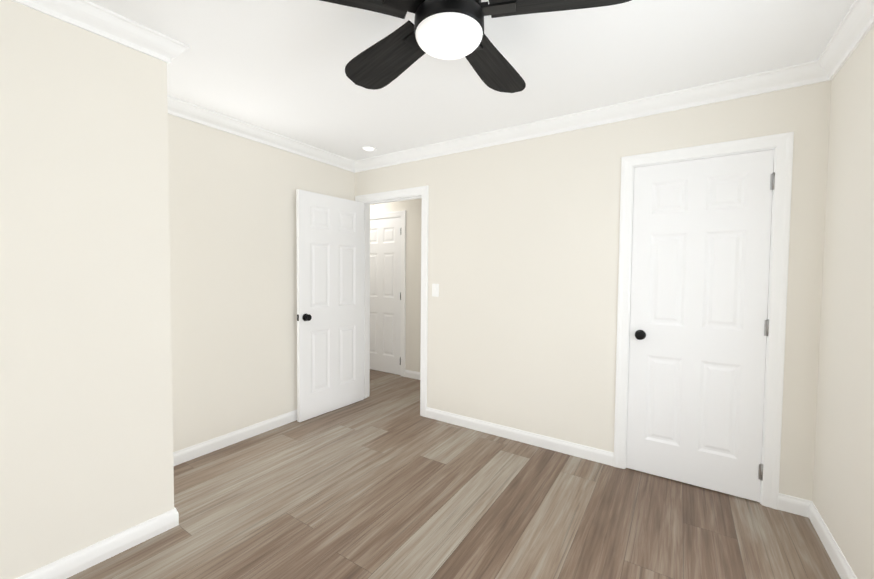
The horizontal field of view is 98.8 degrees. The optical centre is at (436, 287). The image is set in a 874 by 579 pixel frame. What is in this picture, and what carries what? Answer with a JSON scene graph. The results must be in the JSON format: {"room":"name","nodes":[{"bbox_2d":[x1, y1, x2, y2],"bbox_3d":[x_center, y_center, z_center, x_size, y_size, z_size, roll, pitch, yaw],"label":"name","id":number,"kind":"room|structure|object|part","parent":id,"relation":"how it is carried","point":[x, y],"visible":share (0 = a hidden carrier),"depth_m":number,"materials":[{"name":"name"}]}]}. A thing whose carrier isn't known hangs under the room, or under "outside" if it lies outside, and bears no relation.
{"room":"empty bedroom","nodes":[
{"label":"empty bedroom","id":0,"kind":"room"},
{"bbox_2d":[0,0,173,578],"bbox_3d":[-2.159,0.030,1.282,0.686,2.440,1.916,2,2,33],"label":"wall bump-out","id":1,"kind":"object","parent":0,"point":[86,433],"visible":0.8,"depth_m":1.62,"materials":[{"name":"paint"}]},
{"bbox_2d":[168,114,354,451],"bbox_3d":[-1.964,-0.006,2.320,0.120,2.440,3.870,2,2,33],"label":"wall","id":2,"kind":"structure","parent":0,"point":[233,244],"depth_m":2.84,"materials":[{"name":"paint"}]},
{"bbox_2d":[173,410,296,465],"bbox_3d":[-1.395,1.146,3.128,0.014,0.090,1.954,2,2,33],"label":"baseboard","id":3,"kind":"structure","parent":2,"relation":"attached to","point":[192,452],"depth_m":2.85,"materials":[{"name":"paint"}]},
{"bbox_2d":[167,95,354,171],"bbox_3d":[-1.375,-1.200,2.990,0.072,0.092,1.864,2,2,33],"label":"crown molding","id":4,"kind":"structure","parent":2,"relation":"attached to","point":[177,107],"depth_m":2.89,"materials":[{"name":"paint"}]},
{"bbox_2d":[370,198,421,371],"bbox_3d":[-0.432,-0.083,4.836,3.700,2.440,0.120,2,2,33],"label":"wall","id":5,"kind":"structure","parent":0,"point":[413,208],"depth_m":4.68,"materials":[{"name":"paint"}]},
{"bbox_2d":[370,217,400,374],"bbox_3d":[-0.742,0.112,4.993,0.717,2.018,0.151,2,2,33],"label":"hall door","id":6,"kind":"structure","parent":5,"relation":"in","point":[385,295],"depth_m":4.93,"materials":[{"name":"paint"}]},
{"bbox_2d":[370,210,405,376],"bbox_3d":[-0.761,0.077,4.972,0.860,2.105,0.019,2,2,33],"label":"door frame","id":7,"kind":"structure","parent":5,"relation":"attached to","point":[402,214],"depth_m":4.75,"materials":[{"name":"paint"}]},
{"bbox_2d":[405,370,419,379],"bbox_3d":[0.282,1.118,4.327,1.645,0.090,0.014,2,2,33],"label":"baseboard","id":8,"kind":"structure","parent":5,"relation":"attached to","point":[410,374],"depth_m":4.70,"materials":[{"name":"paint"}]},
{"bbox_2d":[67,369,840,578],"bbox_3d":[-0.944,1.274,2.333,5.644,0.100,4.940,2,2,33],"label":"floor","id":9,"kind":"structure","parent":0,"point":[384,480],"depth_m":2.04,"materials":[{"name":"brown wood"}]},
{"bbox_2d":[16,507,178,578],"bbox_3d":[-1.857,1.210,1.219,0.077,0.090,1.780,2,2,33],"label":"baseboard","id":10,"kind":"structure","parent":9,"relation":"on","point":[70,565],"depth_m":1.71,"materials":[{"name":"paint"}]},
{"bbox_2d":[88,0,854,160],"bbox_3d":[-1.197,-1.252,1.819,5.644,0.100,3.930,2,2,33],"label":"ceiling","id":11,"kind":"structure","parent":0,"point":[277,66],"depth_m":1.97,"materials":[{"name":"paint"}]},
{"bbox_2d":[11,0,189,64],"bbox_3d":[-1.779,-1.138,1.168,0.137,0.092,1.778,2,2,33],"label":"crown molding","id":12,"kind":"structure","parent":11,"relation":"attached to","point":[86,15],"depth_m":1.65,"materials":[{"name":"paint"}]},
{"bbox_2d":[361,146,376,151],"bbox_3d":[-0.616,-1.249,3.385,0.142,0.008,0.142,2,2,33],"label":"recessed light","id":13,"kind":"object","parent":11,"relation":"in","point":[368,148],"visible":1,"depth_m":3.37,"materials":[{"name":"paint"}]},
{"bbox_2d":[320,0,630,92],"bbox_3d":[0.061,-0.997,1.335,1.233,0.353,1.202,2,2,33],"label":"fan","id":14,"kind":"object","parent":11,"relation":"hanging from","point":[447,29],"visible":1,"depth_m":1.29,"materials":[{"name":"black wood"}]},
{"bbox_3d":[-0.319,-0.942,1.137,0.508,0.006,0.194,0,-9,-23],"label":"blade","id":15,"kind":"part","parent":14,"relation":"part of","materials":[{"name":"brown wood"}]},
{"bbox_3d":[-0.219,-0.957,1.588,0.194,0.006,0.508,13,-7,-41],"label":"blade","id":16,"kind":"part","parent":14,"relation":"part of","materials":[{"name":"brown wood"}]},
{"label":"blade","id":17,"kind":"part","parent":14,"relation":"part of","materials":[{"name":"black wood"}]},
{"bbox_3d":[0.427,-0.938,1.208,0.508,0.006,0.194,1,13,13],"label":"blade","id":18,"kind":"part","parent":14,"relation":"part of","materials":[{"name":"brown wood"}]},
{"bbox_2d":[355,81,830,500],"bbox_3d":[-0.136,-0.033,3.510,5.644,2.440,0.120,2,2,33],"label":"wall","id":19,"kind":"structure","parent":0,"point":[523,251],"depth_m":2.75,"materials":[{"name":"paint"}]},
{"bbox_2d":[296,189,363,421],"bbox_3d":[-0.980,0.162,3.553,0.151,2.018,0.762,2,3,36],"label":"entry door","id":20,"kind":"structure","parent":19,"relation":"in","point":[330,297],"depth_m":3.49,"materials":[{"name":"paint"}]},
{"bbox_3d":[-1.177,0.264,3.288,0.151,0.066,0.096,2,3,36],"label":"knob","id":21,"kind":"part","parent":20,"relation":"part of","materials":[{"name":"black metal"}]},
{"bbox_2d":[355,185,428,416],"bbox_3d":[-0.430,0.125,3.707,0.905,2.105,0.158,2,2,33],"label":"door frame","id":22,"kind":"structure","parent":19,"relation":"attached to","point":[423,191],"depth_m":3.49,"materials":[{"name":"paint"}]},
{"bbox_2d":[432,284,438,296],"bbox_3d":[-0.016,0.026,3.355,0.070,0.115,0.012,2,2,33],"label":"switch plate","id":23,"kind":"object","parent":19,"relation":"attached to","point":[435,290],"visible":1,"depth_m":3.35,"materials":[{"name":"plastic"}]},
{"bbox_2d":[426,407,613,465],"bbox_3d":[0.561,1.167,3.012,1.569,0.090,0.014,2,2,33],"label":"baseboard","id":24,"kind":"structure","parent":19,"relation":"attached to","point":[585,452],"depth_m":2.92,"materials":[{"name":"paint"}]},
{"bbox_2d":[354,61,814,172],"bbox_3d":[0.553,-1.180,2.912,3.390,0.092,0.072,2,2,33],"label":"crown molding","id":25,"kind":"structure","parent":19,"relation":"attached to","point":[798,75],"depth_m":2.48,"materials":[{"name":"paint"}]},
{"bbox_2d":[626,150,774,501],"bbox_3d":[1.601,0.228,2.336,0.707,2.018,0.151,2,2,33],"label":"closet door","id":26,"kind":"structure","parent":19,"relation":"in","point":[699,326],"depth_m":2.30,"materials":[{"name":"paint"}]},
{"label":"knob","id":27,"kind":"part","parent":26,"relation":"part of","materials":[{"name":"black metal"}]},
{"bbox_2d":[613,132,793,509],"bbox_3d":[1.620,0.219,2.374,0.740,2.050,0.120,2,2,33],"label":"door frame","id":28,"kind":"structure","parent":19,"relation":"attached to","point":[774,149],"depth_m":2.17,"materials":[{"name":"paint"}]},
{"bbox_2d":[812,26,873,578],"bbox_3d":[1.106,0.090,0.395,0.160,2.440,3.750,2,2,33],"label":"wall","id":29,"kind":"structure","parent":0,"point":[843,490],"depth_m":1.68,"materials":[{"name":"paint"}]},
{"bbox_2d":[800,499,856,578],"bbox_3d":[1.023,1.262,0.484,0.014,0.090,3.750,2,2,33],"label":"baseboard","id":30,"kind":"structure","parent":29,"relation":"attached to","point":[843,568],"depth_m":1.78,"materials":[{"name":"paint"}]},
{"bbox_2d":[811,0,873,82],"bbox_3d":[1.019,-1.086,0.416,0.072,0.092,3.750,2,2,33],"label":"crown molding","id":31,"kind":"structure","parent":29,"relation":"attached to","point":[856,25],"depth_m":1.70,"materials":[{"name":"paint"}]}
]}

